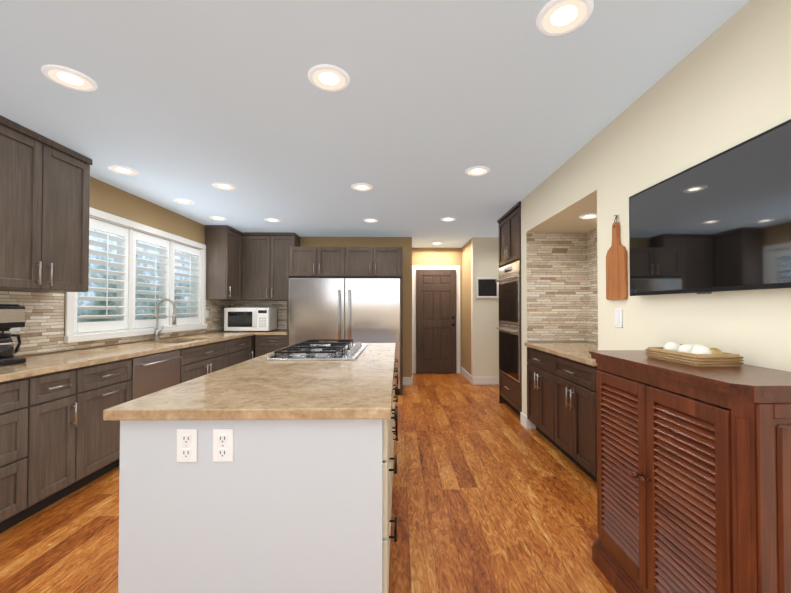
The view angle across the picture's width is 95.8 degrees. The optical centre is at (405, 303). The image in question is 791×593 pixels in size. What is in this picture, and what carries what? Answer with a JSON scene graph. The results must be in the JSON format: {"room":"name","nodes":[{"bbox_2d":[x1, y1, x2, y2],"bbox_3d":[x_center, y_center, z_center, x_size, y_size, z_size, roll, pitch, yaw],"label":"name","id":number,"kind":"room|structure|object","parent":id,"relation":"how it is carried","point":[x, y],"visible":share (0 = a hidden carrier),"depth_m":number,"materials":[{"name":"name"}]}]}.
{"room":"kitchen","nodes":[
{"label":"kitchen","id":0,"kind":"room"},
{"bbox_2d":[0,176,231,357],"bbox_3d":[-2.904,0.066,1.777,0.164,2.480,8.630,0,-1,-1],"label":"wall","id":1,"kind":"structure","parent":0,"point":[43,332],"depth_m":3.37,"materials":[{"name":"brown"}]},
{"bbox_2d":[9,327,19,331],"bbox_3d":[-2.830,0.147,2.592,0.010,0.116,0.072,0,-1,-1],"label":"outlet","id":2,"kind":"object","parent":1,"relation":"attached to","point":[14,329],"visible":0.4,"depth_m":2.59,"materials":[{"name":"white plastic"}]},
{"bbox_2d":[0,115,91,291],"bbox_3d":[-2.673,-0.629,2.445,0.316,1.068,0.821,0,-1,-1],"label":"upper cabinet","id":3,"kind":"object","parent":1,"relation":"attached to","point":[44,208],"visible":1,"depth_m":2.46,"materials":[{"name":"brown wood"}]},
{"bbox_2d":[77,228,189,321],"bbox_3d":[-3.024,-0.249,4.054,0.001,1.670,2.600,0,-1,-1],"label":"window","id":4,"kind":"structure","parent":1,"relation":"in","point":[94,303],"depth_m":3.72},
{"bbox_2d":[64,207,206,342],"bbox_3d":[-2.921,-0.254,4.056,0.198,1.200,2.160,0,-1,-1],"label":"window shutters","id":5,"kind":"object","parent":4,"relation":"attached to","point":[127,237],"visible":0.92,"depth_m":3.79,"materials":[{"name":"white wood"}]},
{"bbox_2d":[205,225,244,299],"bbox_3d":[-2.717,-0.590,5.367,0.330,1.068,0.480,0,-1,-1],"label":"upper cabinet","id":6,"kind":"object","parent":1,"relation":"attached to","point":[240,265],"depth_m":5.14,"materials":[{"name":"brown wood"}]},
{"bbox_2d":[0,373,616,592],"bbox_3d":[-0.430,1.363,2.327,5.130,0.100,9.680,0,-1,-1],"label":"floor","id":7,"kind":"structure","parent":0,"point":[491,493],"depth_m":2.19,"materials":[{"name":"brown wood"}]},
{"bbox_2d":[0,375,43,532],"bbox_3d":[-2.518,0.866,1.760,0.629,0.878,0.789,0,-1,-1],"label":"base cabinet","id":8,"kind":"object","parent":7,"relation":"on","point":[21,400],"depth_m":2.06,"materials":[{"name":"black wood"}]},
{"bbox_2d":[0,331,260,382],"bbox_3d":[-2.510,0.406,1.779,0.647,0.040,8.324,0,-1,-1],"label":"countertop","id":9,"kind":"structure","parent":8,"relation":"on","point":[48,364],"depth_m":2.79,"materials":[{"name":"beige stone"}]},
{"bbox_2d":[0,304,25,365],"bbox_3d":[-2.605,0.199,2.292,0.210,0.386,0.216,0,-1,-1],"label":"coffee maker","id":10,"kind":"object","parent":9,"relation":"on","point":[12,315],"visible":1,"depth_m":2.27,"materials":[{"name":"black plastic"}]},
{"bbox_2d":[154,298,176,339],"bbox_3d":[-2.708,0.179,4.054,0.245,0.473,0.101,0,-1,-1],"label":"faucet","id":11,"kind":"object","parent":9,"relation":"on","point":[173,316],"visible":1,"depth_m":4.03,"materials":[{"name":"silver metal"}]},
{"bbox_2d":[224,308,276,331],"bbox_3d":[-2.422,0.252,5.611,0.680,0.369,0.414,0,-1,-1],"label":"microwave","id":12,"kind":"object","parent":9,"relation":"on","point":[250,319],"visible":1,"depth_m":5.44,"materials":[{"name":"white plastic"}]},
{"bbox_2d":[44,367,87,507],"bbox_3d":[-2.527,0.873,2.278,0.629,0.878,0.372,0,-1,-1],"label":"base cabinet","id":13,"kind":"object","parent":7,"relation":"on","point":[59,437],"depth_m":2.34,"materials":[{"name":"black wood"}]},
{"bbox_2d":[88,359,131,482],"bbox_3d":[-2.533,0.878,2.622,0.629,0.878,0.564,0,-1,-1],"label":"base cabinet","id":14,"kind":"object","parent":7,"relation":"on","point":[109,384],"depth_m":2.66,"materials":[{"name":"black wood"}]},
{"bbox_2d":[130,349,181,399],"bbox_3d":[-2.491,0.883,3.228,0.620,0.860,0.628,0,-1,-1],"label":"dishwasher","id":15,"kind":"object","parent":7,"relation":"on","point":[153,373],"visible":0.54,"depth_m":3.17,"materials":[{"name":"silver metal"}]},
{"bbox_2d":[140,339,231,382],"bbox_3d":[-2.558,0.898,4.062,0.629,0.878,1.024,0,-1,-1],"label":"base cabinet","id":16,"kind":"object","parent":7,"relation":"on","point":[195,362],"depth_m":4.00,"materials":[{"name":"black wood"}]},
{"bbox_2d":[232,335,251,365],"bbox_3d":[-2.572,0.909,4.856,0.629,0.878,0.813,0,-1,-1],"label":"base cabinet","id":17,"kind":"object","parent":7,"relation":"on","point":[241,348],"depth_m":4.96,"materials":[{"name":"black wood"}]},
{"bbox_2d":[252,335,254,358],"bbox_3d":[-2.584,0.918,5.569,0.629,0.878,0.729,0,-1,-1],"label":"base cabinet","id":18,"kind":"object","parent":7,"relation":"on","point":[253,336],"depth_m":5.39,"materials":[{"name":"black wood"}]},
{"bbox_2d":[118,347,397,592],"bbox_3d":[-0.583,0.876,2.489,1.064,0.878,2.364,0,-1,-1],"label":"kitchen island","id":19,"kind":"object","parent":7,"relation":"on","point":[295,496],"depth_m":1.31,"materials":[{"name":"grey paint"}]},
{"bbox_2d":[177,429,197,461],"bbox_3d":[-0.796,0.519,1.302,0.074,0.120,0.010,0,-1,-1],"label":"outlet","id":20,"kind":"object","parent":19,"relation":"attached to","point":[186,445],"visible":1,"depth_m":1.30,"materials":[{"name":"white plastic"}]},
{"bbox_2d":[213,429,233,461],"bbox_3d":[-0.665,0.519,1.304,0.074,0.120,0.010,0,-1,-1],"label":"outlet","id":21,"kind":"object","parent":19,"relation":"attached to","point":[223,445],"visible":1,"depth_m":1.30,"materials":[{"name":"white plastic"}]},
{"bbox_2d":[103,343,394,422],"bbox_3d":[-0.585,0.415,2.498,1.026,0.040,2.438,0,-1,-1],"label":"island countertop","id":22,"kind":"structure","parent":19,"relation":"on","point":[259,389],"depth_m":1.50,"materials":[{"name":"beige stone"}]},
{"bbox_2d":[267,339,367,359],"bbox_3d":[-0.661,0.372,2.996,0.610,0.059,1.040,0,-1,-1],"label":"cooktop","id":23,"kind":"object","parent":22,"relation":"in","point":[316,349],"visible":1,"depth_m":2.69,"materials":[{"name":"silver metal"}]},
{"bbox_2d":[254,330,286,357],"bbox_3d":[-1.998,0.898,5.611,0.503,0.920,0.640,0,-1,-1],"label":"base cabinet","id":24,"kind":"object","parent":7,"relation":"on","point":[269,341],"visible":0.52,"depth_m":5.33,"materials":[{"name":"black wood"}]},
{"bbox_2d":[289,278,399,393],"bbox_3d":[-0.891,0.484,5.548,1.630,1.705,0.807,0,-1,-1],"label":"refrigerator","id":25,"kind":"object","parent":7,"relation":"on","point":[363,310],"visible":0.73,"depth_m":5.23,"materials":[{"name":"silver metal"}]},
{"bbox_2d":[497,201,521,422],"bbox_3d":[1.586,0.102,4.421,0.686,2.478,0.884,0,-1,-1],"label":"tall cabinet","id":26,"kind":"object","parent":7,"relation":"on","point":[510,389],"visible":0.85,"depth_m":4.33,"materials":[{"name":"black wood"}]},
{"bbox_2d":[495,260,519,382],"bbox_3d":[1.531,0.211,4.419,0.636,1.390,0.812,0,-1,-1],"label":"double oven","id":27,"kind":"object","parent":26,"relation":"in","point":[509,319],"visible":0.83,"depth_m":4.33,"materials":[{"name":"silver metal"}]},
{"bbox_2d":[527,346,547,438],"bbox_3d":[1.623,0.889,3.425,0.658,0.878,0.727,0,-1,-1],"label":"base cabinet","id":28,"kind":"object","parent":7,"relation":"on","point":[537,368],"depth_m":3.48,"materials":[{"name":"black wood"}]},
{"bbox_2d":[548,354,596,482],"bbox_3d":[1.633,0.881,2.821,0.658,0.878,0.728,0,-1,-1],"label":"base cabinet","id":29,"kind":"object","parent":7,"relation":"on","point":[561,400],"depth_m":2.76,"materials":[{"name":"black wood"}]},
{"bbox_2d":[524,342,597,365],"bbox_3d":[1.619,0.424,3.137,0.676,0.040,1.347,0,-1,-1],"label":"countertop","id":30,"kind":"structure","parent":29,"relation":"on","point":[574,351],"depth_m":3.20,"materials":[{"name":"beige stone"}]},
{"bbox_2d":[589,350,790,592],"bbox_3d":[1.134,0.771,1.442,0.409,1.060,0.856,0,-1,-1],"label":"sideboard","id":31,"kind":"object","parent":7,"relation":"on","point":[693,479],"visible":1,"depth_m":1.23,"materials":[{"name":"brown wood"}]},
{"bbox_2d":[645,342,743,366],"bbox_3d":[1.185,0.202,1.485,0.181,0.076,0.282,0,-1,-1],"label":"decorative tray","id":32,"kind":"object","parent":31,"relation":"on","point":[697,355],"visible":1,"depth_m":1.39,"materials":[{"name":"wood"}]},
{"bbox_2d":[232,237,411,384],"bbox_3d":[-1.384,0.124,6.036,2.990,2.480,0.164,0,-1,-1],"label":"wall","id":33,"kind":"structure","parent":0,"point":[405,242],"depth_m":5.99,"materials":[{"name":"brown paint"}]},
{"bbox_2d":[241,232,299,299],"bbox_3d":[-2.319,-0.584,5.779,1.139,1.068,0.332,0,-1,-1],"label":"upper cabinet","id":34,"kind":"object","parent":33,"relation":"attached to","point":[265,252],"depth_m":5.64,"materials":[{"name":"brown wood"}]},
{"bbox_2d":[287,246,350,277],"bbox_3d":[-1.273,-0.610,5.605,0.886,0.445,0.716,0,-1,-1],"label":"upper cabinet","id":35,"kind":"object","parent":33,"relation":"attached to","point":[344,262],"depth_m":5.25,"materials":[{"name":"brown wood"}]},
{"bbox_2d":[351,247,402,281],"bbox_3d":[-0.510,-0.610,5.619,0.886,0.445,0.716,0,-1,-1],"label":"upper cabinet","id":36,"kind":"object","parent":33,"relation":"attached to","point":[366,262],"depth_m":5.27,"materials":[{"name":"brown wood"}]},
{"bbox_2d":[0,0,749,247],"bbox_3d":[-0.430,-1.217,2.362,5.130,0.100,9.680,0,-1,-1],"label":"ceiling","id":37,"kind":"structure","parent":0,"point":[410,123],"depth_m":2.03,"materials":[{"name":"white paint"}]},
{"bbox_2d":[41,65,97,91],"bbox_3d":[-1.747,-1.169,1.863,0.216,0.008,0.216,0,-1,-1],"label":"recessed light","id":38,"kind":"object","parent":37,"relation":"in","point":[69,78],"visible":1,"depth_m":1.85,"materials":[{"name":"white plastic"}]},
{"bbox_2d":[107,165,137,174],"bbox_3d":[-2.448,-1.152,3.100,0.216,0.008,0.216,0,-1,-1],"label":"recessed light","id":39,"kind":"object","parent":37,"relation":"in","point":[122,170],"visible":0.98,"depth_m":3.09,"materials":[{"name":"white"}]},
{"bbox_2d":[172,198,194,204],"bbox_3d":[-2.484,-1.140,4.006,0.216,0.008,0.216,0,-1,-1],"label":"recessed light","id":40,"kind":"object","parent":37,"relation":"in","point":[184,201],"visible":1,"depth_m":4.00,"materials":[{"name":"white"}]},
{"bbox_2d":[209,216,226,220],"bbox_3d":[-2.487,-1.129,4.756,0.216,0.008,0.216,0,-1,-1],"label":"recessed light","id":41,"kind":"object","parent":37,"relation":"in","point":[217,218],"visible":1,"depth_m":4.75,"materials":[{"name":"white"}]},
{"bbox_2d":[212,182,235,189],"bbox_3d":[-1.775,-1.147,3.508,0.216,0.008,0.216,0,-1,-1],"label":"recessed light","id":42,"kind":"object","parent":37,"relation":"in","point":[223,186],"visible":0.96,"depth_m":3.50,"materials":[{"name":"white"}]},
{"bbox_2d":[264,218,280,221],"bbox_3d":[-1.798,-1.128,4.848,0.216,0.008,0.216,0,-1,-1],"label":"recessed light","id":43,"kind":"object","parent":37,"relation":"in","point":[272,220],"visible":0.98,"depth_m":4.85,"materials":[{"name":"white"}]},
{"bbox_2d":[308,64,349,91],"bbox_3d":[-0.397,-1.169,1.862,0.216,0.008,0.216,0,-1,-1],"label":"recessed light","id":44,"kind":"object","parent":37,"relation":"in","point":[327,77],"visible":1,"depth_m":1.85,"materials":[{"name":"white"}]},
{"bbox_2d":[351,183,372,190],"bbox_3d":[-0.425,-1.146,3.531,0.216,0.008,0.216,0,-1,-1],"label":"recessed light","id":45,"kind":"object","parent":37,"relation":"in","point":[362,187],"visible":1,"depth_m":3.52,"materials":[{"name":"white"}]},
{"bbox_2d":[363,218,378,222],"bbox_3d":[-0.469,-1.128,4.870,0.216,0.008,0.216,0,-1,-1],"label":"recessed light","id":46,"kind":"object","parent":37,"relation":"in","point":[370,220],"visible":0.98,"depth_m":4.87,"materials":[{"name":"white"}]},
{"bbox_2d":[440,217,455,221],"bbox_3d":[0.583,-1.129,4.809,0.216,0.008,0.216,0,-1,-1],"label":"recessed light","id":47,"kind":"object","parent":37,"relation":"in","point":[446,219],"visible":0.98,"depth_m":4.81,"materials":[{"name":"white"}]},
{"bbox_2d":[465,166,489,175],"bbox_3d":[0.632,-1.152,3.119,0.216,0.008,0.216,0,-1,-1],"label":"recessed light","id":48,"kind":"object","parent":37,"relation":"in","point":[477,171],"visible":1,"depth_m":3.11,"materials":[{"name":"white"}]},
{"bbox_2d":[536,0,593,35],"bbox_3d":[0.650,-1.174,1.462,0.216,0.008,0.216,0,-1,-1],"label":"recessed light","id":49,"kind":"object","parent":37,"relation":"in","point":[558,17],"visible":1,"depth_m":1.46,"materials":[{"name":"white plastic"}]},
{"bbox_2d":[412,248,459,265],"bbox_3d":[0.608,0.138,7.112,1.270,2.480,0.120,0,-1,-1],"label":"wall","id":50,"kind":"structure","parent":0,"point":[420,256],"depth_m":7.07,"materials":[{"name":"brown"}]},
{"bbox_2d":[412,265,459,372],"bbox_3d":[0.611,0.315,7.040,0.955,2.125,0.020,0,-1,-1],"label":"door frame","id":51,"kind":"structure","parent":50,"relation":"attached to","point":[429,267],"depth_m":7.03,"materials":[{"name":"white wood"}]},
{"bbox_2d":[416,270,455,372],"bbox_3d":[0.612,0.355,6.983,0.785,2.018,0.116,0,-1,-1],"label":"hall door","id":52,"kind":"structure","parent":50,"relation":"in","point":[435,321],"depth_m":6.99,"materials":[{"name":"brown wood"}]},
{"bbox_2d":[460,237,475,376],"bbox_3d":[1.193,0.130,6.527,0.120,2.480,1.030,0,-1,-1],"label":"wall","id":53,"kind":"structure","parent":0,"point":[468,251],"depth_m":6.39,"materials":[{"name":"brown paint"}]},
{"bbox_2d":[461,367,473,384],"bbox_3d":[1.125,1.305,6.512,0.015,0.130,1.065,0,-1,-1],"label":"baseboard","id":54,"kind":"structure","parent":53,"relation":"attached to","point":[470,378],"depth_m":6.32,"materials":[{"name":"white wood"}]},
{"bbox_2d":[476,0,790,415],"bbox_3d":[1.724,0.067,1.856,0.840,2.480,8.630,0,-1,-1],"label":"wall","id":55,"kind":"structure","parent":0,"point":[724,86],"depth_m":1.92,"materials":[{"name":"beige paint"}]},
{"bbox_2d":[474,377,498,384],"bbox_3d":[1.542,1.298,5.994,0.760,0.130,0.016,0,-1,-1],"label":"baseboard","id":56,"kind":"structure","parent":55,"relation":"attached to","point":[477,380],"depth_m":5.98,"materials":[{"name":"white wood"}]},
{"bbox_2d":[476,277,498,297],"bbox_3d":[1.382,-0.262,5.993,0.380,0.350,0.022,0,-1,-1],"label":"picture frame","id":57,"kind":"object","parent":55,"relation":"attached to","point":[487,287],"visible":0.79,"depth_m":5.99,"materials":[{"name":"grey"}]},
{"bbox_2d":[524,415,535,428],"bbox_3d":[1.612,1.268,3.803,0.656,0.130,0.040,0,-1,-1],"label":"baseboard","id":58,"kind":"structure","parent":55,"relation":"attached to","point":[526,423],"depth_m":3.78,"materials":[{"name":"white wood"}]},
{"bbox_2d":[579,214,596,218],"bbox_3d":[1.641,-0.771,3.172,0.173,0.008,0.173,0,-1,-1],"label":"recessed light","id":59,"kind":"object","parent":55,"relation":"in","point":[588,216],"visible":0.77,"depth_m":3.18,"materials":[{"name":"white"}]},
{"bbox_2d":[606,215,627,299],"bbox_3d":[1.315,-0.288,2.224,0.023,0.529,0.190,0,-1,-1],"label":"cutting board","id":60,"kind":"object","parent":55,"relation":"hanging from","point":[616,274],"visible":1,"depth_m":2.21,"materials":[{"name":"brown wood"}]},
{"bbox_2d":[615,309,621,327],"bbox_3d":[1.321,0.091,2.214,0.011,0.116,0.072,0,-1,-1],"label":"switch plate","id":61,"kind":"object","parent":55,"relation":"attached to","point":[618,317],"visible":1,"depth_m":2.20,"materials":[{"name":"white plastic"}]},
{"bbox_2d":[629,119,790,295],"bbox_3d":[1.307,-0.325,1.539,0.063,0.570,0.967,0,-1,-1],"label":"wall-mounted tv","id":62,"kind":"object","parent":55,"relation":"attached to","point":[721,221],"visible":1,"depth_m":1.45,"materials":[{"name":"black metal"}]}
]}

